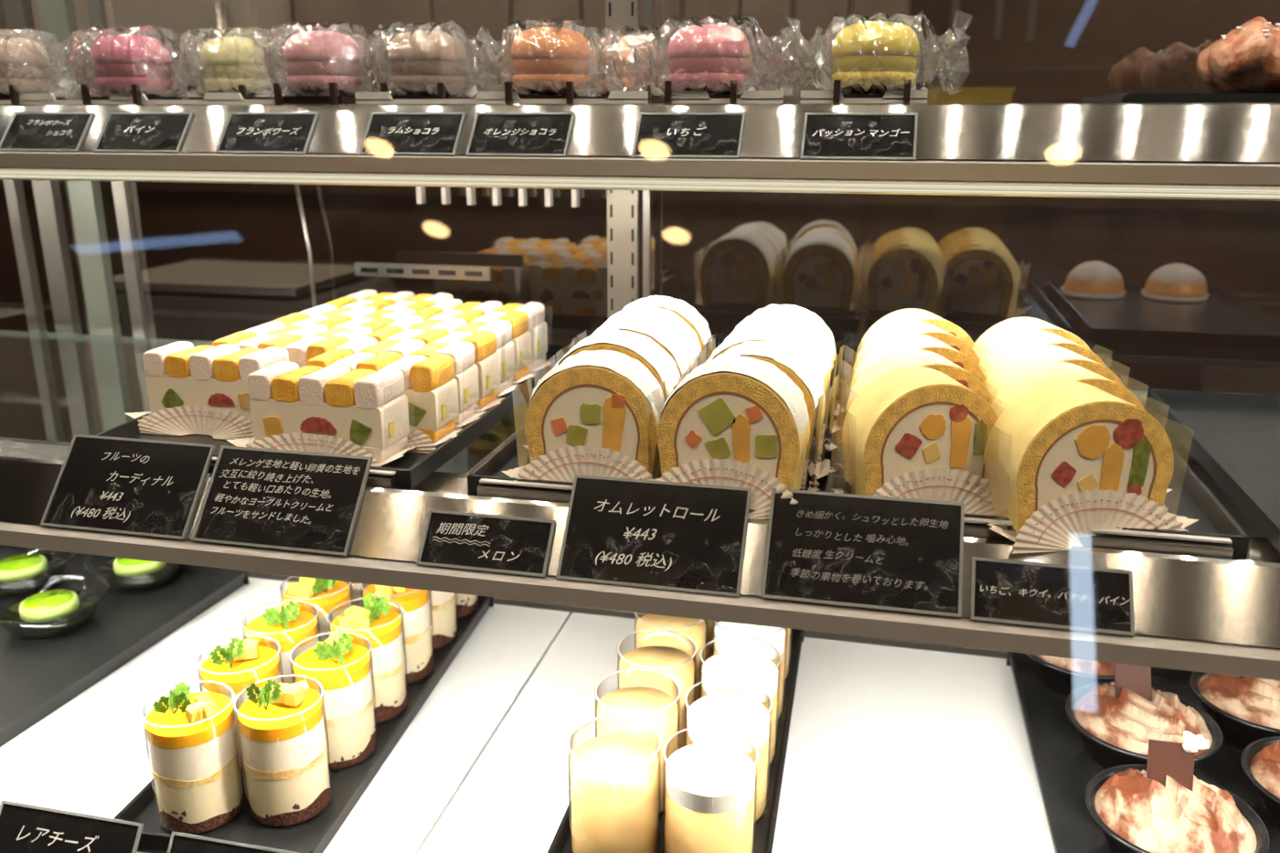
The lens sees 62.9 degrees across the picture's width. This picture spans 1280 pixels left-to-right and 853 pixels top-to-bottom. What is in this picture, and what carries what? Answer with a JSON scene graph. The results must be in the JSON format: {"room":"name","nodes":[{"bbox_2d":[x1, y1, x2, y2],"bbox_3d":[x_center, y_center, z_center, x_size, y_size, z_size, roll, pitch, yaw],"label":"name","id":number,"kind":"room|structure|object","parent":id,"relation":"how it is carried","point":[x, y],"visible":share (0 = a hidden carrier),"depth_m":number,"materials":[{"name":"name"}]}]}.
{"room":"food shop","nodes":[
{"label":"food shop","id":0,"kind":"room"},
{"bbox_2d":[909,0,1279,103],"bbox_3d":[0.729,-0.953,3.021,8.400,2.600,0.100,4,17,12],"label":"wall","id":1,"kind":"structure","parent":0,"point":[1080,49],"depth_m":2.83,"materials":[{"name":"paint"}]},
{"bbox_3d":[0.091,-1.453,-0.027,8.400,0.100,5.600,4,17,12],"label":"ceiling","id":2,"kind":"structure","parent":0,"visible":0},
{"bbox_2d":[508,0,1039,89],"bbox_3d":[0.397,-1.290,1.876,1.600,1.300,0.050,4,17,12],"label":"rack","id":3,"kind":"object","parent":2,"relation":"hanging from","point":[955,5],"visible":0.57,"depth_m":1.98,"materials":[{"name":"silver metal"}]},
{"bbox_3d":[0.089,1.134,0.745,8.400,0.100,5.600,4,17,12],"label":"floor","id":4,"kind":"structure","parent":0,"visible":0},
{"bbox_2d":[31,0,300,99],"bbox_3d":[-1.144,-0.683,2.983,0.620,2.100,0.762,4,17,12],"label":"wall","id":5,"kind":"structure","parent":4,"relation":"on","point":[180,16],"depth_m":2.53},
{"bbox_2d":[65,259,453,472],"bbox_3d":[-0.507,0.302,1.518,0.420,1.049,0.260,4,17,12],"label":"tray","id":6,"kind":"object","parent":4,"relation":"on","point":[196,300],"visible":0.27,"depth_m":1.29,"materials":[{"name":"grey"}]},
{"bbox_2d":[0,0,1055,852],"bbox_3d":[0.035,0.236,0.790,1.805,1.575,0.700,4,17,12],"label":"showcase","id":7,"kind":"object","parent":4,"relation":"on","point":[894,746],"visible":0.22,"depth_m":0.80,"materials":[{"name":"white metal"}]},
{"bbox_2d":[0,800,143,852],"bbox_3d":[-0.357,0.267,0.641,0.101,0.050,0.036,4,17,12],"label":"price card","id":8,"kind":"object","parent":7,"relation":"on","point":[24,827],"visible":1,"depth_m":0.65,"materials":[{"name":"grey plastic"}]},
{"bbox_2d":[0,544,249,746],"bbox_3d":[-0.586,0.184,0.916,0.316,0.014,0.348,5,17,15],"label":"tray","id":9,"kind":"object","parent":7,"relation":"on","point":[38,677],"visible":0.77,"depth_m":0.92,"materials":[{"name":"black plastic"}]},
{"bbox_2d":[0,553,74,597],"bbox_3d":[-0.601,0.141,1.016,0.098,0.026,0.098,4,17,12],"label":"bowl","id":10,"kind":"object","parent":9,"relation":"on","point":[20,570],"visible":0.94,"depth_m":1.00,"materials":[{"name":"clear glass"}]},
{"bbox_2d":[0,574,108,639],"bbox_3d":[-0.529,0.164,0.938,0.098,0.026,0.098,4,17,12],"label":"bowl","id":11,"kind":"object","parent":9,"relation":"on","point":[54,613],"visible":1,"depth_m":0.92,"materials":[{"name":"clear glass"}]},
{"bbox_2d":[83,557,182,592],"bbox_3d":[-0.491,0.138,1.028,0.098,0.026,0.098,4,17,12],"label":"bowl","id":12,"kind":"object","parent":9,"relation":"on","point":[129,575],"visible":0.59,"depth_m":1.01,"materials":[{"name":"clear glass"}]},
{"bbox_2d":[113,595,493,852],"bbox_3d":[-0.239,0.212,0.825,0.141,0.014,0.370,3,17,9],"label":"tray","id":13,"kind":"object","parent":7,"relation":"on","point":[314,835],"visible":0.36,"depth_m":0.69,"materials":[{"name":"black plastic"}]},
{"bbox_2d":[140,681,245,833],"bbox_3d":[-0.288,0.208,0.677,0.055,0.094,0.055,4,17,12],"label":"dessert cup","id":14,"kind":"object","parent":13,"relation":"on","point":[190,739],"visible":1,"depth_m":0.66,"materials":[{"name":"beige food"}]},
{"bbox_2d":[195,634,284,773],"bbox_3d":[-0.279,0.190,0.738,0.055,0.096,0.055,-16,23,-42],"label":"glass","id":15,"kind":"object","parent":13,"relation":"on","point":[239,665],"visible":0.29,"depth_m":0.72,"materials":[{"name":"yellow glass"}]},
{"bbox_2d":[240,599,320,683],"bbox_3d":[-0.270,0.174,0.793,0.055,0.094,0.055,-2,17,-6],"label":"glass","id":16,"kind":"object","parent":13,"relation":"on","point":[289,625],"visible":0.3,"depth_m":0.78,"materials":[{"name":"yellow glass"}]},
{"bbox_2d":[233,674,332,826],"bbox_3d":[-0.233,0.205,0.685,0.055,0.096,0.055,-3,17,-10],"label":"dessert cup","id":17,"kind":"object","parent":13,"relation":"on","point":[281,727],"visible":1,"depth_m":0.67,"materials":[{"name":"beige food"}]},
{"bbox_2d":[279,576,352,642],"bbox_3d":[-0.260,0.157,0.847,0.055,0.096,0.055,10,19,31],"label":"glass","id":18,"kind":"object","parent":13,"relation":"on","point":[325,594],"visible":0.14,"depth_m":0.83,"materials":[{"name":"yellow glass"}]},
{"bbox_2d":[289,631,378,769],"bbox_3d":[-0.217,0.188,0.743,0.055,0.094,0.055,-3,17,-11],"label":"glass","id":19,"kind":"object","parent":13,"relation":"on","point":[344,667],"visible":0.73,"depth_m":0.73,"materials":[{"name":"yellow glass"}]},
{"bbox_2d":[327,592,408,723],"bbox_3d":[-0.207,0.172,0.797,0.055,0.096,0.055,1,17,4],"label":"glass","id":20,"kind":"object","parent":13,"relation":"on","point":[383,626],"visible":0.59,"depth_m":0.79,"materials":[{"name":"yellow glass"}]},
{"bbox_2d":[360,583,435,683],"bbox_3d":[-0.197,0.156,0.852,0.055,0.094,0.055,6,18,19],"label":"glass","id":21,"kind":"object","parent":13,"relation":"on","point":[415,603],"visible":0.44,"depth_m":0.84,"materials":[{"name":"yellow glass"}]},
{"bbox_2d":[0,102,1279,201],"bbox_3d":[0.064,-0.213,0.787,1.780,0.055,0.235,4,17,12],"label":"glass shelf","id":22,"kind":"object","parent":7,"relation":"attached to","point":[1208,151],"visible":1,"depth_m":0.68,"materials":[{"name":"silver metal"}]},
{"bbox_2d":[0,112,95,152],"bbox_3d":[-0.456,-0.226,0.803,0.072,0.029,0.025,4,17,12],"label":"price card","id":23,"kind":"object","parent":22,"relation":"on","point":[26,132],"visible":1,"depth_m":0.80,"materials":[{"name":"grey plastic"}]},
{"bbox_2d":[93,112,193,153],"bbox_3d":[-0.372,-0.220,0.784,0.072,0.029,0.025,4,17,12],"label":"price card","id":24,"kind":"object","parent":22,"relation":"on","point":[148,133],"visible":1,"depth_m":0.78,"materials":[{"name":"grey plastic"}]},
{"bbox_2d":[0,92,338,104],"bbox_3d":[-0.419,-0.278,0.902,0.440,0.014,0.172,4,17,12],"label":"tray","id":25,"kind":"object","parent":22,"relation":"on","point":[209,98],"visible":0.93,"depth_m":0.81,"materials":[{"name":"grey plastic"}]},
{"bbox_2d":[0,28,73,97],"bbox_3d":[-0.510,-0.296,0.853,0.116,0.054,0.073,4,17,12],"label":"macaron","id":26,"kind":"object","parent":25,"relation":"on","point":[24,62],"visible":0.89,"depth_m":0.84,"materials":[{"name":"beige food"}]},
{"bbox_2d":[80,84,182,104],"bbox_3d":[-0.403,-0.262,0.833,0.050,0.018,0.054,4,17,12],"label":"holder","id":27,"kind":"object","parent":25,"relation":"on","point":[85,92],"visible":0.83,"depth_m":0.81,"materials":[{"name":"black plastic"}]},
{"bbox_2d":[69,24,205,96],"bbox_3d":[-0.403,-0.289,0.830,0.117,0.054,0.072,4,17,12],"label":"macaron","id":28,"kind":"object","parent":27,"relation":"on","point":[121,60],"visible":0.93,"depth_m":0.81,"materials":[{"name":"pink food"}]},
{"bbox_2d":[187,85,274,99],"bbox_3d":[-0.328,-0.267,0.851,0.050,0.018,0.054,4,17,12],"label":"holder","id":29,"kind":"object","parent":25,"relation":"on","point":[191,88],"visible":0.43,"depth_m":0.83,"materials":[{"name":"black plastic"}]},
{"bbox_2d":[170,27,289,97],"bbox_3d":[-0.327,-0.294,0.848,0.118,0.054,0.073,4,17,12],"label":"macaron","id":30,"kind":"object","parent":29,"relation":"on","point":[229,62],"visible":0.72,"depth_m":0.83,"materials":[{"name":"yellow food"}]},
{"bbox_2d":[215,112,319,154],"bbox_3d":[-0.271,-0.213,0.762,0.072,0.029,0.025,4,17,12],"label":"price card","id":31,"kind":"object","parent":22,"relation":"on","point":[243,133],"visible":1,"depth_m":0.76,"materials":[{"name":"grey plastic"}]},
{"bbox_2d":[273,82,355,105],"bbox_3d":[-0.240,-0.250,0.792,0.050,0.018,0.054,4,17,12],"label":"holder","id":32,"kind":"object","parent":22,"relation":"on","point":[333,99],"visible":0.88,"depth_m":0.77,"materials":[{"name":"black plastic"}]},
{"bbox_2d":[252,21,391,96],"bbox_3d":[-0.239,-0.277,0.788,0.117,0.054,0.073,4,17,12],"label":"macaron","id":33,"kind":"object","parent":32,"relation":"on","point":[314,59],"visible":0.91,"depth_m":0.77,"materials":[{"name":"pink food"}]},
{"bbox_2d":[359,112,466,156],"bbox_3d":[-0.160,-0.206,0.738,0.072,0.029,0.025,4,17,12],"label":"price card","id":34,"kind":"object","parent":22,"relation":"on","point":[387,133],"visible":1,"depth_m":0.74,"materials":[{"name":"grey plastic"}]},
{"bbox_2d":[354,91,648,104],"bbox_3d":[-0.083,-0.256,0.828,0.220,0.014,0.172,4,17,12],"label":"tray","id":35,"kind":"object","parent":22,"relation":"on","point":[482,97],"visible":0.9,"depth_m":0.75,"materials":[{"name":"grey plastic"}]},
{"bbox_2d":[364,20,493,96],"bbox_3d":[-0.159,-0.276,0.786,0.117,0.054,0.073,4,17,12],"label":"macaron","id":36,"kind":"object","parent":35,"relation":"on","point":[421,59],"visible":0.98,"depth_m":0.77,"materials":[{"name":"beige food"}]},
{"bbox_2d":[504,81,593,103],"bbox_3d":[-0.065,-0.240,0.759,0.050,0.018,0.054,4,17,12],"label":"holder","id":37,"kind":"object","parent":35,"relation":"on","point":[508,94],"visible":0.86,"depth_m":0.74,"materials":[{"name":"black plastic"}]},
{"bbox_2d":[480,18,625,96],"bbox_3d":[-0.063,-0.266,0.755,0.114,0.054,0.073,4,17,12],"label":"macaron","id":38,"kind":"object","parent":37,"relation":"on","point":[546,58],"visible":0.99,"depth_m":0.74,"materials":[{"name":"orange food"}]},
{"bbox_2d":[587,84,664,103],"bbox_3d":[-0.010,-0.261,0.830,0.050,0.018,0.054,4,17,12],"label":"holder","id":39,"kind":"object","parent":35,"relation":"on","point":[651,100],"visible":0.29,"depth_m":0.81,"materials":[{"name":"black plastic"}]},
{"bbox_2d":[586,25,672,97],"bbox_3d":[-0.009,-0.288,0.827,0.117,0.054,0.072,4,17,12],"label":"macaron","id":40,"kind":"object","parent":39,"relation":"on","point":[628,71],"visible":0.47,"depth_m":0.81,"materials":[{"name":"brown food"}]},
{"bbox_2d":[465,112,575,157],"bbox_3d":[-0.082,-0.201,0.720,0.072,0.029,0.025,4,17,12],"label":"price card","id":41,"kind":"object","parent":22,"relation":"on","point":[506,134],"visible":1,"depth_m":0.72,"materials":[{"name":"grey plastic"}]},
{"bbox_2d":[0,167,1279,201],"bbox_3d":[0.043,-0.165,0.703,1.780,0.012,0.042,4,17,12],"label":"light","id":42,"kind":"object","parent":22,"relation":"attached to","point":[1262,184],"depth_m":0.67,"materials":[{"name":"beige metal"}]},
{"bbox_2d":[631,112,745,159],"bbox_3d":[0.032,-0.193,0.695,0.072,0.029,0.025,4,17,12],"label":"price card","id":43,"kind":"object","parent":22,"relation":"on","point":[685,135],"visible":1,"depth_m":0.69,"materials":[{"name":"grey plastic"}]},
{"bbox_2d":[672,90,783,103],"bbox_3d":[0.077,-0.245,0.793,0.078,0.014,0.172,4,17,12],"label":"tray","id":44,"kind":"object","parent":22,"relation":"on","point":[677,96],"visible":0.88,"depth_m":0.71,"materials":[{"name":"grey plastic"}]},
{"bbox_2d":[631,14,795,95],"bbox_3d":[0.048,-0.259,0.731,0.122,0.054,0.072,4,17,12],"label":"macaron","id":45,"kind":"object","parent":44,"relation":"on","point":[702,56],"visible":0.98,"depth_m":0.71,"materials":[{"name":"pink food"}]},
{"bbox_2d":[800,112,917,160],"bbox_3d":[0.141,-0.186,0.671,0.072,0.029,0.025,4,17,12],"label":"price card","id":46,"kind":"object","parent":22,"relation":"on","point":[864,136],"visible":1,"depth_m":0.67,"materials":[{"name":"grey plastic"}]},
{"bbox_2d":[800,89,927,103],"bbox_3d":[0.167,-0.239,0.773,0.082,0.014,0.172,4,17,12],"label":"tray","id":47,"kind":"object","parent":22,"relation":"on","point":[917,96],"visible":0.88,"depth_m":0.69,"materials":[{"name":"grey plastic"}]},
{"bbox_2d":[832,79,911,103],"bbox_3d":[0.157,-0.225,0.710,0.050,0.018,0.054,4,17,12],"label":"holder","id":48,"kind":"object","parent":47,"relation":"on","point":[837,82],"visible":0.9,"depth_m":0.69,"materials":[{"name":"black plastic"}]},
{"bbox_2d":[789,10,968,95],"bbox_3d":[0.159,-0.251,0.706,0.124,0.053,0.073,4,17,12],"label":"macaron","id":49,"kind":"object","parent":48,"relation":"on","point":[875,54],"visible":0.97,"depth_m":0.69,"materials":[{"name":"yellow food"}]},
{"bbox_2d":[1079,93,1279,103],"bbox_3d":[0.446,-0.216,0.701,0.260,0.012,0.160,4,17,12],"label":"tray","id":50,"kind":"object","parent":22,"relation":"on","point":[1129,98],"visible":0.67,"depth_m":0.65,"materials":[{"name":"black plastic"}]},
{"bbox_2d":[1207,16,1279,91],"bbox_3d":[0.433,-0.239,0.671,0.130,0.047,0.068,0,17,-1],"label":"pastry","id":51,"kind":"object","parent":50,"relation":"on","point":[1247,59],"visible":1,"depth_m":0.66,"materials":[{"name":"brown food"}]},
{"bbox_2d":[0,330,1279,680],"bbox_3d":[0.040,0.014,0.746,1.780,0.043,0.446,4,17,12],"label":"glass shelf","id":52,"kind":"object","parent":7,"relation":"attached to","point":[1214,615],"visible":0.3,"depth_m":0.56,"materials":[{"name":"silver metal"}]},
{"bbox_2d":[39,434,215,540],"bbox_3d":[-0.306,0.035,0.625,0.097,0.047,0.040,4,17,12],"label":"price card","id":53,"kind":"object","parent":52,"relation":"on","point":[153,488],"visible":1,"depth_m":0.62,"materials":[{"name":"grey plastic"}]},
{"bbox_2d":[191,445,373,556],"bbox_3d":[-0.206,0.042,0.603,0.097,0.047,0.040,4,17,12],"label":"label sign","id":54,"kind":"object","parent":52,"relation":"on","point":[307,502],"visible":1,"depth_m":0.60,"materials":[{"name":"grey plastic"}]},
{"bbox_2d":[95,343,575,490],"bbox_3d":[-0.205,-0.023,0.793,0.228,0.014,0.360,4,17,12],"label":"tray","id":55,"kind":"object","parent":52,"relation":"on","point":[406,472],"visible":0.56,"depth_m":0.69,"materials":[{"name":"black plastic"}]},
{"bbox_2d":[125,341,288,439],"bbox_3d":[-0.289,-0.025,0.713,0.123,0.053,0.051,4,17,13],"label":"slice","id":56,"kind":"object","parent":55,"relation":"on","point":[199,389],"visible":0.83,"depth_m":0.70,"materials":[{"name":"beige food"}]},
{"bbox_2d":[212,330,350,367],"bbox_3d":[-0.257,-0.036,0.749,0.123,0.053,0.051,4,17,11],"label":"slice","id":57,"kind":"object","parent":55,"relation":"on","point":[300,350],"visible":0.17,"depth_m":0.74,"materials":[{"name":"beige food"}]},
{"bbox_2d":[226,361,415,467],"bbox_3d":[-0.196,-0.007,0.653,0.123,0.053,0.051,4,17,14],"label":"slice","id":58,"kind":"object","parent":55,"relation":"on","point":[334,410],"visible":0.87,"depth_m":0.64,"materials":[{"name":"beige food"}]},
{"bbox_2d":[306,348,462,453],"bbox_3d":[-0.172,-0.019,0.691,0.123,0.053,0.051,4,17,13],"label":"slice","id":59,"kind":"object","parent":55,"relation":"on","point":[431,390],"visible":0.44,"depth_m":0.68,"materials":[{"name":"beige food"}]},
{"bbox_2d":[337,336,486,431],"bbox_3d":[-0.164,-0.030,0.729,0.123,0.053,0.051,4,17,12],"label":"slice","id":60,"kind":"object","parent":55,"relation":"on","point":[463,353],"visible":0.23,"depth_m":0.72,"materials":[{"name":"beige food"}]},
{"bbox_2d":[365,325,504,415],"bbox_3d":[-0.154,-0.042,0.767,0.123,0.053,0.051,4,17,13],"label":"slice","id":61,"kind":"object","parent":55,"relation":"on","point":[484,342],"visible":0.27,"depth_m":0.76,"materials":[{"name":"beige food"}]},
{"bbox_2d":[387,315,522,400],"bbox_3d":[-0.147,-0.053,0.806,0.123,0.053,0.051,4,17,14],"label":"slice","id":62,"kind":"object","parent":55,"relation":"on","point":[502,329],"visible":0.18,"depth_m":0.80,"materials":[{"name":"beige food"}]},
{"bbox_2d":[410,307,536,389],"bbox_3d":[-0.138,-0.065,0.845,0.123,0.053,0.051,4,17,13],"label":"slice","id":63,"kind":"object","parent":55,"relation":"on","point":[521,337],"visible":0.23,"depth_m":0.84,"materials":[{"name":"beige food"}]},
{"bbox_2d":[432,298,552,377],"bbox_3d":[-0.129,-0.076,0.883,0.123,0.053,0.051,4,17,12],"label":"slice","id":64,"kind":"object","parent":55,"relation":"on","point":[538,329],"visible":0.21,"depth_m":0.88,"materials":[{"name":"beige food"}]},
{"bbox_2d":[416,509,555,577],"bbox_3d":[-0.084,0.063,0.570,0.073,0.026,0.022,4,17,12],"label":"price card","id":65,"kind":"object","parent":52,"relation":"on","point":[451,539],"visible":1,"depth_m":0.57,"materials":[{"name":"grey plastic"}]},
{"bbox_2d":[555,474,751,597],"bbox_3d":[0.007,0.057,0.556,0.098,0.047,0.040,4,17,12],"label":"price card","id":66,"kind":"object","parent":52,"relation":"on","point":[659,535],"visible":1,"depth_m":0.56,"materials":[{"name":"grey plastic"}]},
{"bbox_2d":[467,372,849,512],"bbox_3d":[0.034,0.000,0.716,0.204,0.014,0.310,4,17,12],"label":"tray","id":67,"kind":"object","parent":52,"relation":"on","point":[487,479],"visible":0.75,"depth_m":0.60,"materials":[{"name":"black plastic"}]},
{"bbox_2d":[501,350,679,482],"bbox_3d":[-0.026,-0.003,0.600,0.103,0.076,0.052,3,17,10],"label":"cake","id":68,"kind":"object","parent":67,"relation":"on","point":[599,412],"visible":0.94,"depth_m":0.59,"materials":[{"name":"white food"}]},
{"bbox_2d":[522,329,692,474],"bbox_3d":[-0.017,-0.017,0.641,0.106,0.079,0.052,4,17,14],"label":"cake","id":69,"kind":"object","parent":67,"relation":"on","point":[641,347],"visible":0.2,"depth_m":0.63,"materials":[{"name":"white food"}]},
{"bbox_2d":[653,354,823,520],"bbox_3d":[0.050,0.003,0.573,0.106,0.079,0.052,5,17,16],"label":"cake","id":70,"kind":"object","parent":67,"relation":"on","point":[737,421],"visible":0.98,"depth_m":0.56,"materials":[{"name":"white food"}]},
{"bbox_2d":[678,341,838,490],"bbox_3d":[0.069,-0.011,0.625,0.103,0.076,0.052,5,17,17],"label":"cake","id":71,"kind":"object","parent":67,"relation":"on","point":[793,363],"visible":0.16,"depth_m":0.61,"materials":[{"name":"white food"}]},
{"bbox_2d":[702,315,843,440],"bbox_3d":[0.088,-0.035,0.706,0.103,0.076,0.052,5,17,17],"label":"cake","id":72,"kind":"object","parent":67,"relation":"on","point":[806,332],"visible":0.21,"depth_m":0.70,"materials":[{"name":"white food"}]},
{"bbox_2d":[760,488,964,618],"bbox_3d":[0.114,0.063,0.533,0.098,0.047,0.040,4,17,12],"label":"label sign","id":73,"kind":"object","parent":52,"relation":"on","point":[884,553],"visible":1,"depth_m":0.53,"materials":[{"name":"grey plastic"}]},
{"bbox_2d":[843,445,1249,560],"bbox_3d":[0.235,0.014,0.672,0.196,0.014,0.310,4,17,12],"label":"tray","id":74,"kind":"object","parent":52,"relation":"on","point":[1216,534],"visible":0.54,"depth_m":0.53,"materials":[{"name":"black plastic"}]},
{"bbox_2d":[839,333,985,441],"bbox_3d":[0.176,-0.017,0.652,0.105,0.073,0.055,-2,17,-5],"label":"cake","id":75,"kind":"object","parent":74,"relation":"on","point":[910,341],"visible":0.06,"depth_m":0.65,"materials":[{"name":"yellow food"}]},
{"bbox_2d":[835,349,992,476],"bbox_3d":[0.165,-0.004,0.609,0.105,0.073,0.055,-2,17,-5],"label":"cake","id":76,"kind":"object","parent":74,"relation":"on","point":[907,357],"visible":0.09,"depth_m":0.60,"materials":[{"name":"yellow food"}]},
{"bbox_2d":[831,366,998,515],"bbox_3d":[0.154,0.009,0.565,0.105,0.073,0.055,-2,17,-6],"label":"cake","id":77,"kind":"object","parent":74,"relation":"on","point":[912,432],"visible":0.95,"depth_m":0.55,"materials":[{"name":"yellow food"}]},
{"bbox_2d":[983,344,1124,400],"bbox_3d":[0.247,-0.007,0.621,0.105,0.073,0.055,-1,17,-5],"label":"cake","id":78,"kind":"object","parent":74,"relation":"on","point":[1021,360],"visible":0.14,"depth_m":0.62,"materials":[{"name":"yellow food"}]},
{"bbox_2d":[991,362,1173,507],"bbox_3d":[0.237,0.006,0.577,0.105,0.073,0.055,-2,17,-6],"label":"cake","id":79,"kind":"object","parent":74,"relation":"on","point":[1032,378],"visible":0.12,"depth_m":0.57,"materials":[{"name":"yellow food"}]},
{"bbox_2d":[977,381,1199,554],"bbox_3d":[0.226,0.018,0.534,0.111,0.073,0.055,-2,17,-6],"label":"cake","id":80,"kind":"object","parent":74,"relation":"on","point":[1064,461],"visible":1,"depth_m":0.52,"materials":[{"name":"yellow food"}]},
{"bbox_2d":[970,556,1134,636],"bbox_3d":[0.199,0.082,0.508,0.074,0.026,0.022,4,17,12],"label":"price card","id":81,"kind":"object","parent":52,"relation":"on","point":[1027,593],"visible":1,"depth_m":0.51,"materials":[{"name":"grey plastic"}]},
{"bbox_2d":[1145,388,1279,554],"bbox_3d":[0.444,0.028,0.626,0.196,0.014,0.310,4,17,12],"label":"tray","id":82,"kind":"object","parent":52,"relation":"on","point":[1235,437],"visible":1,"depth_m":0.69,"materials":[{"name":"black plastic"}]},
{"bbox_2d":[547,620,803,852],"bbox_3d":[0.040,0.230,0.764,0.134,0.014,0.370,4,17,12],"label":"tray","id":83,"kind":"object","parent":7,"relation":"on","point":[765,827],"visible":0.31,"depth_m":0.71,"materials":[{"name":"black plastic"}]},
{"bbox_2d":[566,715,661,852],"bbox_3d":[-0.015,0.227,0.637,0.056,0.082,0.056,4,17,12],"label":"glass","id":84,"kind":"object","parent":83,"relation":"on","point":[614,780],"visible":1,"depth_m":0.62,"materials":[{"name":"beige"}]},
{"bbox_2d":[594,668,680,816],"bbox_3d":[-0.002,0.210,0.692,0.056,0.082,0.056,4,17,12],"label":"glass","id":85,"kind":"object","parent":83,"relation":"on","point":[656,708],"visible":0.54,"depth_m":0.68,"materials":[{"name":"white"}]},
{"bbox_2d":[617,629,696,749],"bbox_3d":[0.012,0.194,0.746,0.056,0.082,0.056,-5,17,-15],"label":"glass","id":86,"kind":"object","parent":83,"relation":"on","point":[675,663],"visible":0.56,"depth_m":0.73,"materials":[{"name":"white"}]},
{"bbox_2d":[634,612,707,702],"bbox_3d":[0.024,0.178,0.801,0.056,0.082,0.056,-16,23,-42],"label":"glass","id":87,"kind":"object","parent":83,"relation":"on","point":[695,629],"visible":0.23,"depth_m":0.79,"materials":[{"name":"white"}]},
{"bbox_2d":[662,725,758,852],"bbox_3d":[0.042,0.230,0.626,0.056,0.082,0.056,4,17,12],"label":"glass","id":88,"kind":"object","parent":83,"relation":"on","point":[709,791],"visible":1,"depth_m":0.61,"materials":[{"name":"white"}]},
{"bbox_2d":[684,677,772,825],"bbox_3d":[0.057,0.213,0.681,0.056,0.082,0.056,4,17,12],"label":"glass","id":89,"kind":"object","parent":83,"relation":"on","point":[747,716],"visible":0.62,"depth_m":0.67,"materials":[{"name":"white"}]},
{"bbox_2d":[699,636,780,767],"bbox_3d":[0.069,0.197,0.736,0.056,0.082,0.056,-5,17,-15],"label":"glass","id":90,"kind":"object","parent":83,"relation":"on","point":[758,669],"visible":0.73,"depth_m":0.72,"materials":[{"name":"white"}]},
{"bbox_2d":[712,620,787,722],"bbox_3d":[0.082,0.181,0.790,0.056,0.082,0.056,-16,23,-42],"label":"glass","id":91,"kind":"object","parent":83,"relation":"on","point":[775,636],"visible":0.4,"depth_m":0.77,"materials":[{"name":"white"}]},
{"bbox_2d":[1006,651,1279,852],"bbox_3d":[0.427,0.257,0.676,0.321,0.014,0.374,4,17,12],"label":"tray","id":92,"kind":"object","parent":7,"relation":"on","point":[1064,768],"visible":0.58,"depth_m":0.74,"materials":[{"name":"black plastic"}]},
{"bbox_2d":[1025,653,1151,695],"bbox_3d":[0.356,0.169,0.839,0.101,0.077,0.101,7,18,23],"label":"bowl","id":93,"kind":"object","parent":92,"relation":"on","point":[1061,675],"visible":0.09,"depth_m":0.81,"materials":[{"name":"black plastic"}]},
{"bbox_2d":[1065,662,1223,768],"bbox_3d":[0.354,0.200,0.737,0.101,0.076,0.101,-1,17,-4],"label":"bowl","id":94,"kind":"object","parent":92,"relation":"on","point":[1115,720],"visible":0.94,"depth_m":0.73,"materials":[{"name":"black plastic"}]},
{"bbox_2d":[1084,731,1269,852],"bbox_3d":[0.326,0.229,0.637,0.101,0.077,0.101,4,17,12],"label":"bowl","id":95,"kind":"object","parent":92,"relation":"on","point":[1159,805],"visible":1,"depth_m":0.63,"materials":[{"name":"beige food"}]},
{"bbox_2d":[1188,671,1279,748],"bbox_3d":[0.460,0.191,0.767,0.101,0.076,0.101,-5,17,-15],"label":"bowl","id":96,"kind":"object","parent":92,"relation":"on","point":[1246,710],"visible":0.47,"depth_m":0.75,"materials":[{"name":"black plastic"}]},
{"bbox_2d":[1240,736,1279,827],"bbox_3d":[0.442,0.219,0.668,0.101,0.077,0.101,0,17,1],"label":"bowl","id":97,"kind":"object","parent":92,"relation":"on","point":[1260,759],"visible":1,"depth_m":0.68,"materials":[{"name":"black plastic"}]},
{"bbox_2d":[292,0,910,103],"bbox_3d":[-0.069,-0.647,2.867,1.500,2.100,0.615,4,17,12],"label":"wall","id":98,"kind":"structure","parent":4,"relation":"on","point":[773,16],"depth_m":2.47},
{"bbox_2d":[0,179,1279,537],"bbox_3d":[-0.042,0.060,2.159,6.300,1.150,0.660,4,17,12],"label":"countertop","id":99,"kind":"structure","parent":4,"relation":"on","point":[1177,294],"depth_m":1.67,"materials":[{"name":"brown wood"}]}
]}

